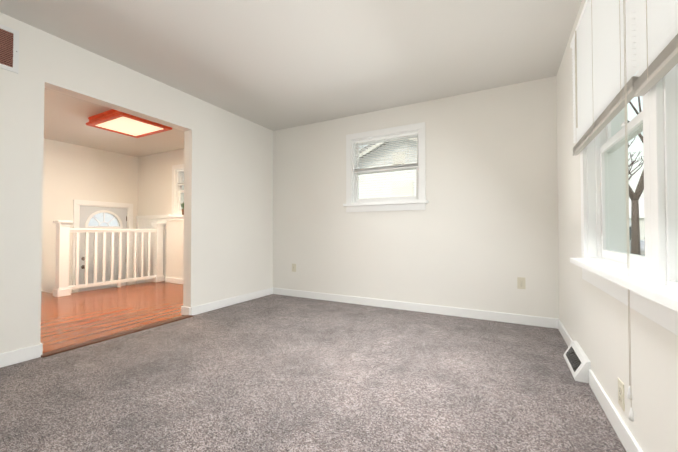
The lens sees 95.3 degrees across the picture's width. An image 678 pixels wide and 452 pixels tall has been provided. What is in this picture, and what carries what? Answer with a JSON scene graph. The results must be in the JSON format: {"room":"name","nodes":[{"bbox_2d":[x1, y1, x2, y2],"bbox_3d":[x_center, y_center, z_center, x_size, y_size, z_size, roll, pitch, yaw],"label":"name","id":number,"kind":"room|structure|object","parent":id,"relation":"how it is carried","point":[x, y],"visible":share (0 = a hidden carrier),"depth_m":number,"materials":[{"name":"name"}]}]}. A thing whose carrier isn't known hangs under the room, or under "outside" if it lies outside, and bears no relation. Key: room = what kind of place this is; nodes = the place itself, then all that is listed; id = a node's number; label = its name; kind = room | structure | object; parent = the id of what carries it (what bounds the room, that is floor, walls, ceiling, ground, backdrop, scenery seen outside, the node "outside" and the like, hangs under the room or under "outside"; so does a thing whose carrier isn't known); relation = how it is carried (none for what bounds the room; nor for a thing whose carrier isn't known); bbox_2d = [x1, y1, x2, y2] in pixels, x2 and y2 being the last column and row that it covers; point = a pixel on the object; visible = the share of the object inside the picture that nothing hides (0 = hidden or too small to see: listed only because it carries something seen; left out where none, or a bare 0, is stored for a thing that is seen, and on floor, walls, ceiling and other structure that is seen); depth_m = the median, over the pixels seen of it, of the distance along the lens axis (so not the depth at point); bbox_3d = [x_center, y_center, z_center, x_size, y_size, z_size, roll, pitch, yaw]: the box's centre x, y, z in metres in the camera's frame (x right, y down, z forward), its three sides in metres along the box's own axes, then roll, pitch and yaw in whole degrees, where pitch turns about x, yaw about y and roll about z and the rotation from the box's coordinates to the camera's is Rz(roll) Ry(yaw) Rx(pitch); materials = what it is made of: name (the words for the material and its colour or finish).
{"room":"empty living room","nodes":[
{"label":"empty living room","id":0,"kind":"room"},
{"bbox_2d":[41,138,137,292],"bbox_3d":[-5.248,0.261,4.324,0.200,3.390,4.530,-1,-1,28],"label":"wall","id":1,"kind":"structure","parent":0,"point":[71,172],"depth_m":5.34,"materials":[{"name":"beige paint"}]},
{"bbox_2d":[72,200,132,292],"bbox_3d":[-4.444,0.603,5.794,0.210,2.105,0.970,-1,-1,28],"label":"door frame","id":2,"kind":"structure","parent":1,"relation":"attached to","point":[77,204],"depth_m":5.74,"materials":[{"name":"white paint"}]},
{"bbox_2d":[79,206,126,291],"bbox_3d":[-4.397,0.638,5.768,0.054,1.978,0.772,-1,-1,28],"label":"front door","id":3,"kind":"structure","parent":1,"relation":"in","point":[86,212],"depth_m":5.71,"materials":[{"name":"white paint"}]},
{"bbox_2d":[40,281,184,352],"bbox_3d":[-3.560,1.118,3.523,3.520,0.248,4.330,-1,-1,28],"label":"floor","id":4,"kind":"structure","parent":0,"point":[75,318],"depth_m":3.60,"materials":[{"name":"brown wood"}]},
{"bbox_2d":[53,220,165,296],"bbox_3d":[-3.684,0.474,5.107,0.175,1.090,1.585,-1,-1,28],"label":"stair railing","id":5,"kind":"object","parent":4,"relation":"on","point":[64,230],"visible":1,"depth_m":4.93,"materials":[{"name":"white paint"}]},
{"bbox_2d":[0,12,272,353],"bbox_3d":[-2.064,-0.241,2.748,0.130,2.440,4.330,-1,-1,28],"label":"wall","id":6,"kind":"structure","parent":0,"point":[228,204],"depth_m":3.00,"materials":[{"name":"beige paint"}]},
{"bbox_2d":[0,24,18,73],"bbox_3d":[-2.431,-1.240,1.926,0.011,0.300,0.625,-1,-1,28],"label":"air vent","id":7,"kind":"object","parent":6,"relation":"in","point":[9,49],"visible":1,"depth_m":2.16,"materials":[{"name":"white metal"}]},
{"bbox_2d":[0,343,42,367],"bbox_3d":[-2.608,0.911,1.559,0.018,0.095,1.694,-1,-1,28],"label":"baseboard","id":8,"kind":"structure","parent":6,"relation":"attached to","point":[32,352],"depth_m":2.19,"materials":[{"name":"white paint"}]},
{"bbox_2d":[188,288,271,314],"bbox_3d":[-1.319,0.952,3.977,0.018,0.095,1.344,-1,-1,28],"label":"baseboard","id":9,"kind":"structure","parent":6,"relation":"attached to","point":[195,310],"depth_m":3.84,"materials":[{"name":"white paint"}]},
{"bbox_2d":[166,220,183,278],"bbox_3d":[-2.137,0.430,5.173,2.290,1.180,0.100,-1,-1,28],"label":"wall","id":10,"kind":"structure","parent":0,"point":[174,246],"depth_m":5.55,"materials":[{"name":"beige paint"}]},
{"bbox_2d":[165,277,182,283],"bbox_3d":[-2.164,0.972,5.113,2.290,0.095,0.014,-1,-1,28],"label":"baseboard","id":11,"kind":"structure","parent":10,"relation":"attached to","point":[174,280],"depth_m":5.50,"materials":[{"name":"white paint"}]},
{"bbox_2d":[164,215,183,220],"bbox_3d":[-2.158,-0.150,5.174,2.320,0.090,0.135,-1,-1,28],"label":"cap","id":12,"kind":"object","parent":10,"relation":"on","point":[174,217],"visible":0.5,"depth_m":5.54,"materials":[{"name":"white paint"}]},
{"bbox_2d":[0,0,581,156],"bbox_3d":[-2.011,-1.536,2.742,7.430,0.150,4.730,-1,-1,28],"label":"ceiling","id":13,"kind":"structure","parent":0,"point":[273,65],"depth_m":2.58,"materials":[{"name":"paint"}]},
{"bbox_2d":[86,109,171,137],"bbox_3d":[-2.826,-1.383,4.177,0.836,0.107,0.656,-1,-1,28],"label":"light","id":14,"kind":"object","parent":13,"relation":"attached to","point":[116,121],"visible":0.79,"depth_m":4.08,"materials":[{"name":"red wood"}]},
{"bbox_2d":[0,294,625,451],"bbox_3d":[-0.458,1.089,1.869,3.510,0.250,4.330,-1,-1,28],"label":"floor carpet","id":15,"kind":"object","parent":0,"point":[275,373],"visible":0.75,"depth_m":1.83,"materials":[{"name":"grey carpet"}]},
{"bbox_2d":[41,315,192,357],"bbox_3d":[-1.927,0.975,2.847,0.090,0.012,1.250,-1,-1,28],"label":"threshold","id":16,"kind":"object","parent":15,"relation":"on","point":[65,349],"depth_m":2.68,"materials":[{"name":"brown wood"}]},
{"bbox_2d":[138,76,558,318],"bbox_3d":[-0.946,0.267,4.710,7.430,3.390,0.200,-1,-1,28],"label":"wall","id":17,"kind":"structure","parent":0,"point":[480,232],"depth_m":3.49,"materials":[{"name":"beige paint"}]},
{"bbox_2d":[136,215,170,283],"bbox_3d":[-3.623,0.723,5.993,1.066,1.864,0.038,-1,-1,28],"label":"beadboard panel","id":18,"kind":"object","parent":17,"relation":"attached to","point":[144,222],"visible":0.44,"depth_m":6.10,"materials":[{"name":"white paint"}]},
{"bbox_2d":[171,164,183,215],"bbox_3d":[-2.627,-0.658,5.601,1.000,0.940,0.198,-1,-1,28],"label":"window","id":19,"kind":"structure","parent":17,"relation":"in","point":[177,202],"depth_m":5.74,"materials":[{"name":"white paint"}]},
{"bbox_2d":[177,169,183,197],"bbox_3d":[-2.651,-0.781,5.557,0.816,0.515,0.048,-1,-1,28],"label":"window blind","id":20,"kind":"object","parent":19,"relation":"attached to","point":[180,174],"visible":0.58,"depth_m":5.71,"materials":[{"name":"plastic"}]},
{"bbox_2d":[292,264,295,271],"bbox_3d":[-0.646,0.598,4.427,0.070,0.115,0.008,-1,-1,28],"label":"electrical outlet","id":21,"kind":"object","parent":17,"relation":"attached to","point":[293,267],"visible":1,"depth_m":4.42,"materials":[{"name":"beige plastic"}]},
{"bbox_2d":[343,122,427,211],"bbox_3d":[0.582,-0.690,3.872,1.080,1.015,0.230,-1,-1,28],"label":"window","id":22,"kind":"structure","parent":17,"relation":"in","point":[356,203],"depth_m":3.82,"materials":[{"name":"white paint"}]},
{"bbox_2d":[354,132,417,186],"bbox_3d":[0.566,-0.805,3.842,0.836,0.605,0.048,-1,-1,28],"label":"window blind","id":23,"kind":"object","parent":22,"relation":"attached to","point":[395,167],"visible":0.88,"depth_m":3.83,"materials":[{"name":"plastic"}]},
{"bbox_2d":[272,288,555,327],"bbox_3d":[0.557,0.949,3.776,3.510,0.095,0.014,-1,-1,28],"label":"baseboard","id":24,"kind":"structure","parent":17,"relation":"attached to","point":[435,309],"depth_m":3.52,"materials":[{"name":"white paint"}]},
{"bbox_2d":[517,277,525,288],"bbox_3d":[1.834,0.575,3.105,0.070,0.115,0.008,-1,-1,28],"label":"electrical outlet","id":25,"kind":"object","parent":17,"relation":"attached to","point":[520,282],"visible":1,"depth_m":3.10,"materials":[{"name":"beige plastic"}]},
{"bbox_2d":[556,0,677,451],"bbox_3d":[1.132,0.203,0.923,0.200,3.390,4.530,-1,-1,28],"label":"wall","id":26,"kind":"structure","parent":0,"point":[593,320],"depth_m":1.58,"materials":[{"name":"beige paint"}]},
{"bbox_2d":[556,318,572,346],"bbox_3d":[1.913,0.929,2.603,0.014,0.095,0.730,-1,-1,28],"label":"baseboard","id":27,"kind":"structure","parent":26,"relation":"attached to","point":[568,340],"depth_m":2.67,"materials":[{"name":"white paint"}]},
{"bbox_2d":[564,340,590,382],"bbox_3d":[1.604,0.901,2.093,0.078,0.135,0.420,-1,-1,28],"label":"air vent","id":28,"kind":"object","parent":26,"relation":"in","point":[577,360],"visible":0.92,"depth_m":2.00,"materials":[{"name":"white metal"}]},
{"bbox_2d":[589,369,642,451],"bbox_3d":[0.802,0.894,0.521,0.014,0.095,3.070,-1,-1,28],"label":"baseboard","id":29,"kind":"structure","parent":26,"relation":"attached to","point":[625,435],"depth_m":1.44,"materials":[{"name":"white paint"}]},
{"bbox_2d":[618,378,624,410],"bbox_3d":[1.268,0.756,1.391,0.008,0.115,0.070,-1,-1,28],"label":"electrical outlet","id":30,"kind":"object","parent":26,"relation":"attached to","point":[621,400],"visible":1,"depth_m":1.38,"materials":[{"name":"beige plastic"}]},
{"bbox_2d":[570,63,677,335],"bbox_3d":[1.130,-0.448,1.032,0.255,1.545,2.220,-1,-1,28],"label":"window","id":31,"kind":"structure","parent":26,"relation":"in","point":[602,262],"depth_m":1.12,"materials":[{"name":"white paint"}]},
{"bbox_2d":[570,0,638,420],"bbox_3d":[1.294,-0.259,1.556,0.048,1.915,1.075,-1,-1,28],"label":"window blind","id":32,"kind":"object","parent":31,"relation":"attached to","point":[603,47],"visible":0.9,"depth_m":1.42,"materials":[{"name":"plastic"}]},
{"bbox_2d":[633,0,677,96],"bbox_3d":[0.789,-0.845,0.605,0.036,0.775,1.075,-1,-1,28],"label":"window blind","id":33,"kind":"object","parent":31,"relation":"attached to","point":[656,32],"visible":0.88,"depth_m":0.94,"materials":[{"name":"plastic"}]},
{"label":"outside","id":34,"kind":"structure","parent":0,"visible":0},
{"bbox_3d":[10.786,2.124,5.417,100.000,0.200,100.000,-1,-1,28],"label":"lawn","id":35,"kind":"structure","parent":34,"visible":0},
{"bbox_2d":[358,138,416,198],"bbox_3d":[4.456,-0.914,16.766,8.300,6.260,8.820,-1,-1,28],"label":"neighbouring house","id":36,"kind":"structure","parent":35,"relation":"on","point":[376,182],"depth_m":13.49,"materials":[{"name":"white"}]},
{"bbox_2d":[628,96,643,254],"bbox_3d":[13.294,-2.560,13.389,5.597,9.437,4.812,-1,-1,28],"label":"bare tree","id":37,"kind":"object","parent":35,"relation":"on","point":[635,225],"depth_m":12.14,"materials":[{"name":"grey plant"}]},
{"bbox_2d":[628,138,643,179],"bbox_3d":[26.064,-3.852,28.362,4.302,12.528,5.875,-1,-1,28],"label":"bare tree","id":38,"kind":"object","parent":35,"relation":"on","point":[633,161],"depth_m":28.70,"materials":[{"name":"grey plant"}]},
{"bbox_2d":[629,199,644,239],"bbox_3d":[34.608,-0.283,34.546,9.800,5.600,8.600,-1,-1,28],"label":"house","id":39,"kind":"structure","parent":35,"relation":"on","point":[641,220],"depth_m":32.21,"materials":[{"name":"white"}]},
{"bbox_2d":[630,240,644,255],"bbox_3d":[19.465,1.590,19.641,1.790,1.350,4.300,-1,-1,28],"label":"car","id":40,"kind":"object","parent":35,"relation":"on","point":[642,244],"depth_m":18.97,"materials":[{"name":"silver metal"}]}
]}

